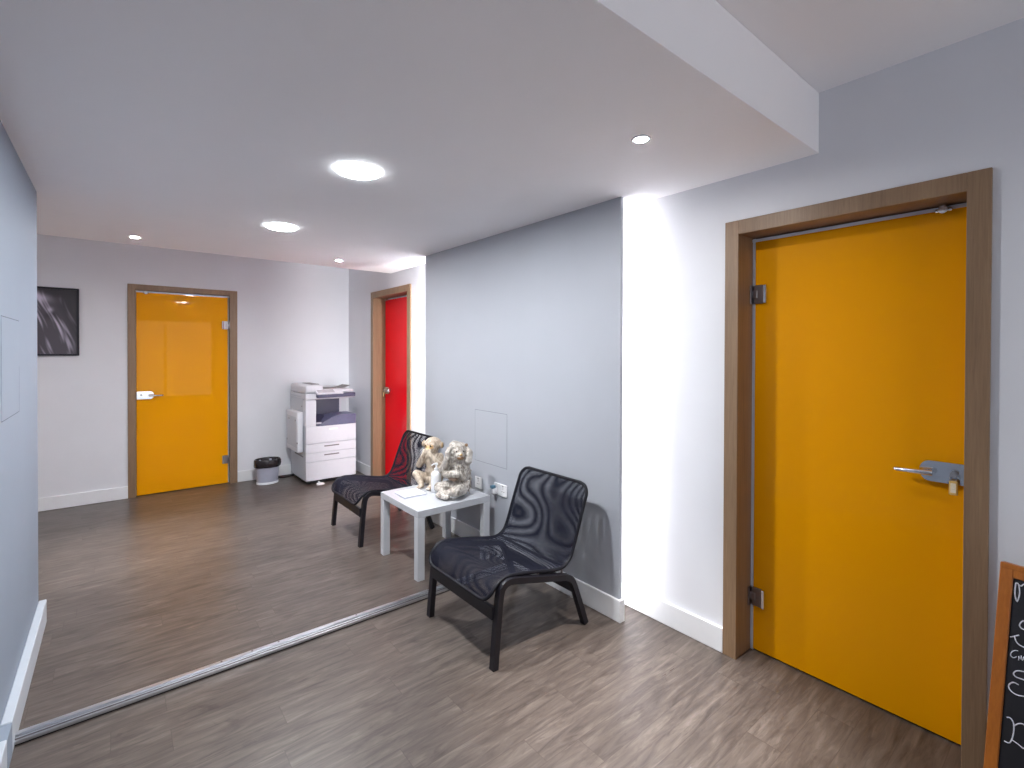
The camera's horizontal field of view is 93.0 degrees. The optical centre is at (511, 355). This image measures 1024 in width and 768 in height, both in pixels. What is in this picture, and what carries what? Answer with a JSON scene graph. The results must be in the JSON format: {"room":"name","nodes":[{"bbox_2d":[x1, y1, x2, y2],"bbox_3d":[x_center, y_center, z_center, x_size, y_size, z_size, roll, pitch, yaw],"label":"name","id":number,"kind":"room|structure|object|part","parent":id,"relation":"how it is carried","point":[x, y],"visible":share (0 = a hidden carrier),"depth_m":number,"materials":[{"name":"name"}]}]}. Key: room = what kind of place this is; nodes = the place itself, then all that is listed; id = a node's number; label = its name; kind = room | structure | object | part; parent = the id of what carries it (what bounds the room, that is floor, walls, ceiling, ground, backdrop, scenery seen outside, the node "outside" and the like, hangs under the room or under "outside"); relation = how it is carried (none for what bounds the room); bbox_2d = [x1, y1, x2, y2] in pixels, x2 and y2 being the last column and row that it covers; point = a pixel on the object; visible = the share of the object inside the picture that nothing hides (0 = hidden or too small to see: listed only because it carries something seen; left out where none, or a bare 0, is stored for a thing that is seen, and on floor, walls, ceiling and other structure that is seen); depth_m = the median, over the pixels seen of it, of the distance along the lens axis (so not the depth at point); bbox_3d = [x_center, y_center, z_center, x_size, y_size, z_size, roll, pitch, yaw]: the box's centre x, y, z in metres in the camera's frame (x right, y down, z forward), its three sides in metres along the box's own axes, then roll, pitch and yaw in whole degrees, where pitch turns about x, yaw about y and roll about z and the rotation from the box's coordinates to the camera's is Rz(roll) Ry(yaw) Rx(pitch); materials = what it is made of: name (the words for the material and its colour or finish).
{"room":"office hallway","nodes":[
{"label":"office hallway","id":0,"kind":"room"},
{"bbox_2d":[0,120,37,723],"bbox_3d":[-0.652,0.186,0.175,0.120,2.622,6.290,0,1,-39],"label":"wall","id":1,"kind":"structure","parent":0,"point":[18,195],"depth_m":2.13,"materials":[{"name":"grey paint"}]},
{"bbox_2d":[0,723,11,767],"bbox_3d":[-1.831,1.406,1.751,0.032,0.150,0.105,0,1,-39],"label":"trim","id":2,"kind":"structure","parent":1,"relation":"attached to","point":[5,730],"depth_m":1.75,"materials":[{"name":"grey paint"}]},
{"bbox_2d":[1,315,18,421],"bbox_3d":[-2.046,0.048,1.986,0.001,0.401,0.424,0,1,-39],"label":"access hatch","id":3,"kind":"object","parent":1,"relation":"attached to","point":[9,326],"visible":1,"depth_m":1.96,"materials":[{"name":"grey paint"}]},
{"bbox_2d":[0,599,46,767],"bbox_3d":[-0.647,1.433,0.294,0.032,0.125,6.150,0,1,-39],"label":"baseboard","id":4,"kind":"structure","parent":1,"relation":"attached to","point":[14,709],"depth_m":2.08,"materials":[{"name":"white wood"}]},
{"bbox_2d":[37,234,348,497],"bbox_3d":[-4.199,0.138,4.849,5.200,2.622,0.250,0,1,-39],"label":"wall","id":5,"kind":"structure","parent":0,"point":[293,318],"depth_m":5.06,"materials":[{"name":"paint"}]},
{"bbox_2d":[37,286,78,355],"bbox_3d":[-4.334,-0.321,4.554,0.420,0.642,0.030,0,1,-39],"label":"framed picture","id":6,"kind":"object","parent":5,"relation":"attached to","point":[57,308],"visible":0.66,"depth_m":4.59},
{"bbox_2d":[38,486,127,511],"bbox_3d":[-4.971,1.391,4.063,2.765,0.125,0.016,0,1,-39],"label":"baseboard","id":7,"kind":"structure","parent":5,"relation":"attached to","point":[112,494],"depth_m":4.71,"materials":[{"name":"white paint"}]},
{"bbox_2d":[127,284,237,497],"bbox_3d":[-3.517,0.359,5.240,0.981,2.179,0.096,0,1,-39],"label":"door","id":8,"kind":"structure","parent":5,"relation":"in","point":[178,342],"depth_m":5.23,"materials":[{"name":"orange glass"}]},
{"bbox_2d":[238,464,292,481],"bbox_3d":[-2.643,1.383,5.955,1.272,0.125,0.016,0,1,-39],"label":"baseboard","id":9,"kind":"structure","parent":5,"relation":"attached to","point":[245,475],"depth_m":5.65,"materials":[{"name":"white paint"}]},
{"bbox_2d":[0,0,818,272],"bbox_3d":[-1.960,-1.014,2.149,5.035,0.258,4.221,0,1,-39],"label":"ceiling","id":10,"kind":"structure","parent":0,"point":[187,125],"depth_m":1.80,"materials":[{"name":"paint"}]},
{"bbox_2d":[265,223,296,231],"bbox_3d":[-1.595,-0.885,3.363,0.200,0.016,0.200,0,1,-39],"label":"recessed light","id":11,"kind":"object","parent":10,"relation":"in","point":[274,226],"visible":1,"depth_m":3.34,"materials":[{"name":"white plastic"}]},
{"bbox_2d":[269,225,293,230],"bbox_3d":[-1.595,-0.885,3.363,0.160,0.012,0.160,0,1,-39],"label":"diffuser","id":12,"kind":"object","parent":11,"relation":"attached to","point":[274,227],"depth_m":3.34,"materials":[{"name":"white plastic"}]},
{"bbox_2d":[335,162,380,179],"bbox_3d":[-0.732,-0.874,2.317,0.206,0.016,0.206,0,1,-39],"label":"recessed light","id":13,"kind":"object","parent":10,"relation":"in","point":[353,170],"visible":1,"depth_m":2.29,"materials":[{"name":"white plastic"}]},
{"bbox_2d":[340,166,375,178],"bbox_3d":[-0.732,-0.875,2.317,0.165,0.012,0.165,0,1,-39],"label":"diffuser","id":14,"kind":"object","parent":13,"relation":"attached to","point":[353,172],"depth_m":2.31,"materials":[{"name":"white plastic"}]},
{"bbox_2d":[631,135,650,143],"bbox_3d":[0.522,-0.873,1.966,0.078,0.004,0.078,0,1,-39],"label":"recessed light","id":15,"kind":"object","parent":10,"relation":"in","point":[640,139],"visible":1,"depth_m":1.97,"materials":[{"name":"white plastic"}]},
{"bbox_2d":[9,470,960,767],"bbox_3d":[-1.286,1.534,1.548,5.550,0.100,9.200,0,1,-39],"label":"floor","id":16,"kind":"structure","parent":0,"point":[141,591],"depth_m":2.27,"materials":[{"name":"wood"}]},
{"bbox_2d":[14,563,505,745],"bbox_3d":[-0.942,1.459,2.630,2.457,0.035,0.042,0,1,-39],"label":"floor track","id":17,"kind":"object","parent":16,"relation":"on","point":[30,733],"visible":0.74,"depth_m":2.23,"materials":[{"name":"metal"}]},
{"bbox_2d":[254,457,280,484],"bbox_3d":[-2.779,1.309,5.527,0.283,0.278,0.227,0,1,-39],"label":"waste bin","id":18,"kind":"object","parent":16,"relation":"on","point":[267,468],"visible":1,"depth_m":5.45,"materials":[{"name":"plastic"}]},
{"bbox_2d":[287,382,355,484],"bbox_3d":[-2.269,0.887,5.770,0.642,1.126,0.668,0,1,-39],"label":"photocopier","id":19,"kind":"object","parent":16,"relation":"on","point":[321,434],"visible":0.98,"depth_m":5.58,"materials":[{"name":"white plastic"}]},
{"bbox_2d":[287,409,302,452],"bbox_3d":[-2.514,0.861,5.622,0.064,0.455,0.445,0,1,-39],"label":"tray","id":20,"kind":"object","parent":19,"relation":"on","point":[294,416],"depth_m":5.50,"materials":[{"name":"white plastic"}]},
{"bbox_3d":[-2.507,0.555,5.667,0.006,0.185,0.480,0,1,-39],"label":"panel","id":21,"kind":"part","parent":19,"relation":"part of","materials":[{"name":"white plastic"}]},
{"bbox_3d":[-2.273,0.406,5.814,0.546,0.036,0.588,0,1,-39],"label":"scanner lid","id":22,"kind":"part","parent":19,"relation":"part of","materials":[{"name":"white plastic"}]},
{"bbox_3d":[-2.085,0.409,5.545,0.300,0.056,0.094,0,1,-39],"label":"control panel","id":23,"kind":"part","parent":19,"relation":"part of","materials":[{"name":"white plastic"}]},
{"bbox_3d":[-2.077,1.043,5.593,0.570,0.095,0.020,0,1,-39],"label":"drawer","id":24,"kind":"part","parent":19,"relation":"part of","materials":[{"name":"white plastic"}]},
{"bbox_3d":[-2.077,1.143,5.594,0.570,0.095,0.020,0,1,-39],"label":"drawer","id":25,"kind":"part","parent":19,"relation":"part of","materials":[{"name":"white plastic"}]},
{"bbox_3d":[-2.078,1.300,5.595,0.570,0.205,0.020,0,1,-39],"label":"panel","id":26,"kind":"part","parent":19,"relation":"part of","materials":[{"name":"white plastic"}]},
{"bbox_2d":[324,384,348,388],"bbox_3d":[-2.112,0.366,5.793,0.210,0.031,0.296,1,1,43],"label":"paper sheet","id":27,"kind":"object","parent":19,"relation":"on","point":[341,385],"visible":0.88,"depth_m":5.81,"materials":[{"name":"white paper"}]},
{"bbox_2d":[319,411,355,425],"bbox_3d":[-2.113,0.740,5.737,0.442,0.113,0.300,0,1,-39],"label":"tray","id":28,"kind":"object","parent":19,"relation":"on","point":[326,418],"depth_m":5.68,"materials":[{"name":"plastic"}]},
{"bbox_2d":[331,430,434,547],"bbox_3d":[-1.098,1.081,4.168,0.724,0.768,0.632,0,1,-39],"label":"lounge chair","id":29,"kind":"object","parent":16,"relation":"on","point":[338,487],"visible":0.73,"depth_m":4.18,"materials":[{"name":"black fabric"}]},
{"bbox_3d":[-1.297,1.259,4.393,0.657,0.409,0.034,0,1,-39],"label":"frame","id":30,"kind":"part","parent":29,"relation":"part of","materials":[{"name":"black wood"}]},
{"bbox_3d":[-1.169,1.100,4.111,0.528,0.101,0.566,0,1,-39],"label":"seat","id":31,"kind":"part","parent":29,"relation":"part of","materials":[{"name":"black fabric"}]},
{"bbox_3d":[-1.099,0.929,4.165,0.719,0.462,0.592,0,1,-39],"label":"tube frame","id":32,"kind":"part","parent":29,"relation":"part of","materials":[{"name":"black metal"}]},
{"bbox_3d":[-0.920,1.263,3.929,0.657,0.409,0.034,0,1,-39],"label":"frame","id":33,"kind":"part","parent":29,"relation":"part of","materials":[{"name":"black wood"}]},
{"bbox_3d":[-0.901,0.907,4.326,0.190,0.402,0.566,0,1,-39],"label":"backrest","id":34,"kind":"part","parent":29,"relation":"part of","materials":[{"name":"black fabric"}]},
{"bbox_2d":[381,479,489,581],"bbox_3d":[-0.568,1.240,3.566,0.580,0.460,0.574,0,1,-39],"label":"side table","id":35,"kind":"object","parent":16,"relation":"on","point":[420,507],"visible":0.85,"depth_m":3.44,"materials":[{"name":"white paint"}]},
{"bbox_3d":[-0.939,1.262,3.602,0.051,0.414,0.051,0,1,-39],"label":"leg","id":36,"kind":"part","parent":35,"relation":"part of","materials":[{"name":"white paint"}]},
{"bbox_2d":[395,488,426,498],"bbox_3d":[-0.740,1.004,3.549,0.176,0.012,0.170,0,1,-37],"label":"notepad","id":37,"kind":"object","parent":35,"relation":"on","point":[409,493],"visible":1,"depth_m":3.52,"materials":[{"name":"paper"}]},
{"bbox_3d":[-0.609,1.266,3.196,0.051,0.414,0.051,0,1,-39],"label":"leg","id":38,"kind":"part","parent":35,"relation":"part of","materials":[{"name":"white paint"}]},
{"bbox_2d":[412,437,443,489],"bbox_3d":[-0.640,0.819,3.734,0.237,0.374,0.235,0,0,-18],"label":"statuette","id":39,"kind":"object","parent":35,"relation":"on","point":[430,455],"visible":0.8,"depth_m":3.73,"materials":[{"name":"beige ceramic"}]},
{"bbox_2d":[431,463,440,492],"bbox_3d":[-0.561,0.902,3.597,0.074,0.217,0.076,0,0,-9],"label":"soap dispenser","id":40,"kind":"object","parent":35,"relation":"on","point":[435,475],"visible":0.67,"depth_m":3.57,"materials":[{"name":"white plastic"}]},
{"bbox_3d":[-0.528,1.261,3.935,0.051,0.414,0.051,0,1,-39],"label":"leg","id":41,"kind":"part","parent":35,"relation":"part of","materials":[{"name":"white paint"}]},
{"bbox_2d":[434,441,472,499],"bbox_3d":[-0.421,0.814,3.504,0.254,0.388,0.274,1,1,39],"label":"statuette","id":42,"kind":"object","parent":35,"relation":"on","point":[455,466],"visible":1,"depth_m":3.48,"materials":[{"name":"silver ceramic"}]},
{"bbox_3d":[-0.198,1.265,3.530,0.051,0.414,0.051,0,1,-39],"label":"leg","id":43,"kind":"part","parent":35,"relation":"part of","materials":[{"name":"white paint"}]},
{"bbox_2d":[427,466,587,671],"bbox_3d":[-0.020,1.096,2.731,0.724,0.768,0.632,0,1,-39],"label":"lounge chair","id":44,"kind":"object","parent":16,"relation":"on","point":[540,573],"visible":1,"depth_m":2.71,"materials":[{"name":"black fabric"}]},
{"bbox_3d":[-0.219,1.273,2.956,0.657,0.409,0.034,0,1,-39],"label":"frame","id":45,"kind":"part","parent":44,"relation":"part of","materials":[{"name":"black wood"}]},
{"bbox_3d":[-0.091,1.115,2.674,0.528,0.101,0.566,0,1,-39],"label":"seat","id":46,"kind":"part","parent":44,"relation":"part of","materials":[{"name":"black fabric"}]},
{"bbox_3d":[-0.022,0.943,2.728,0.719,0.462,0.592,0,1,-39],"label":"tube frame","id":47,"kind":"part","parent":44,"relation":"part of","materials":[{"name":"black metal"}]},
{"bbox_3d":[0.106,1.134,2.834,0.021,0.032,0.575,0,1,-39],"label":"cross rail","id":48,"kind":"part","parent":44,"relation":"part of","materials":[{"name":"black metal"}]},
{"bbox_3d":[0.158,1.278,2.492,0.657,0.409,0.034,0,1,-39],"label":"frame","id":49,"kind":"part","parent":44,"relation":"part of","materials":[{"name":"black wood"}]},
{"bbox_3d":[0.177,0.921,2.889,0.190,0.402,0.566,0,1,-39],"label":"backrest","id":50,"kind":"part","parent":44,"relation":"part of","materials":[{"name":"black fabric"}]},
{"bbox_2d":[983,561,1023,767],"bbox_3d":[1.663,1.073,1.323,0.300,0.840,0.500,0,1,-27],"label":"chalkboard","id":51,"kind":"object","parent":16,"relation":"on","point":[1004,743],"visible":1,"depth_m":1.49,"materials":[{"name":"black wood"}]},
{"bbox_3d":[1.672,0.663,1.324,0.033,0.020,0.500,0,1,-27],"label":"rail","id":52,"kind":"part","parent":51,"relation":"part of","materials":[{"name":"orange wood"}]},
{"bbox_3d":[1.665,0.680,1.320,0.024,0.030,0.438,0,1,-27],"label":"rail","id":53,"kind":"part","parent":51,"relation":"part of","materials":[{"name":"orange wood"}]},
{"bbox_2d":[425,197,624,622],"bbox_3d":[-0.087,0.291,3.555,0.042,2.362,2.231,0,1,-39],"label":"wall","id":54,"kind":"structure","parent":0,"point":[525,323],"depth_m":3.18,"materials":[{"name":"paint"}]},
{"bbox_2d":[475,476,481,488],"bbox_3d":[-0.258,0.978,3.748,0.012,0.086,0.088,0,1,-39],"label":"wall socket","id":55,"kind":"object","parent":54,"relation":"attached to","point":[478,480],"visible":1,"depth_m":3.74,"materials":[{"name":"white plastic"}]},
{"bbox_2d":[475,409,506,468],"bbox_3d":[-0.162,0.616,3.638,0.001,0.395,0.401,0,1,-39],"label":"access hatch","id":56,"kind":"object","parent":54,"relation":"attached to","point":[490,427],"visible":1,"depth_m":3.63,"materials":[{"name":"paint"}]},
{"bbox_2d":[494,482,506,497],"bbox_3d":[-0.084,0.975,3.535,0.012,0.086,0.148,0,1,-39],"label":"wall socket","id":57,"kind":"object","parent":54,"relation":"attached to","point":[501,489],"visible":0.88,"depth_m":3.52,"materials":[{"name":"white plastic"}]},
{"bbox_2d":[490,485,496,493],"bbox_3d":[-0.135,0.977,3.550,0.048,0.066,0.036,0,1,-39],"label":"plug","id":58,"kind":"object","parent":57,"relation":"attached to","point":[493,487],"visible":1,"depth_m":3.54,"materials":[{"name":"white plastic"}]},
{"bbox_2d":[349,18,1023,716],"bbox_3d":[0.713,0.167,3.095,0.300,2.622,9.100,0,1,-39],"label":"wall","id":59,"kind":"structure","parent":0,"point":[956,108],"depth_m":2.45,"materials":[{"name":"paint"}]},
{"bbox_2d":[356,460,370,475],"bbox_3d":[-1.912,1.384,6.077,0.017,0.125,0.749,0,1,-39],"label":"baseboard","id":60,"kind":"structure","parent":59,"relation":"attached to","point":[361,467],"depth_m":5.95,"materials":[{"name":"white paint"}]},
{"bbox_2d":[371,284,410,485],"bbox_3d":[-1.295,0.355,5.445,0.182,2.197,0.995,0,1,-39],"label":"door","id":61,"kind":"structure","parent":59,"relation":"in","point":[391,307],"depth_m":5.71,"materials":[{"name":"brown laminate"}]},
{"bbox_2d":[622,581,722,652],"bbox_3d":[0.003,1.409,3.721,0.017,0.125,3.335,0,1,-39],"label":"baseboard","id":62,"kind":"structure","parent":59,"relation":"attached to","point":[698,628],"depth_m":2.63,"materials":[{"name":"white wood"}]},
{"bbox_2d":[723,167,992,767],"bbox_3d":[1.421,0.417,2.105,0.182,2.141,0.946,0,1,-39],"label":"door","id":63,"kind":"structure","parent":59,"relation":"in","point":[857,353],"depth_m":2.06,"materials":[{"name":"orange glass"}]},
{"bbox_3d":[1.244,1.210,2.411,0.017,0.092,0.016,0,1,-39],"label":"plate","id":64,"kind":"part","parent":63,"relation":"part of","materials":[{"name":"silver metal"}]},
{"bbox_3d":[1.248,-0.305,2.399,0.017,0.092,0.016,0,1,-39],"label":"plate","id":65,"kind":"part","parent":63,"relation":"part of","materials":[{"name":"silver metal"}]},
{"bbox_3d":[1.589,0.453,1.925,0.045,0.023,0.130,0,1,-39],"label":"lever","id":66,"kind":"part","parent":63,"relation":"part of","materials":[{"name":"silver metal"}]},
{"bbox_2d":[949,472,957,495],"bbox_3d":[1.674,0.482,1.841,0.033,0.087,0.026,0,1,-39],"label":"key","id":67,"kind":"object","parent":63,"relation":"in","point":[953,485],"visible":1,"depth_m":1.83,"materials":[{"name":"metal"}]},
{"bbox_2d":[716,0,1023,92],"bbox_3d":[-1.285,-1.187,1.457,5.450,0.100,9.100,0,1,-39],"label":"ceiling","id":68,"kind":"structure","parent":0,"point":[829,44],"depth_m":1.68,"materials":[{"name":"paint"}]}
]}

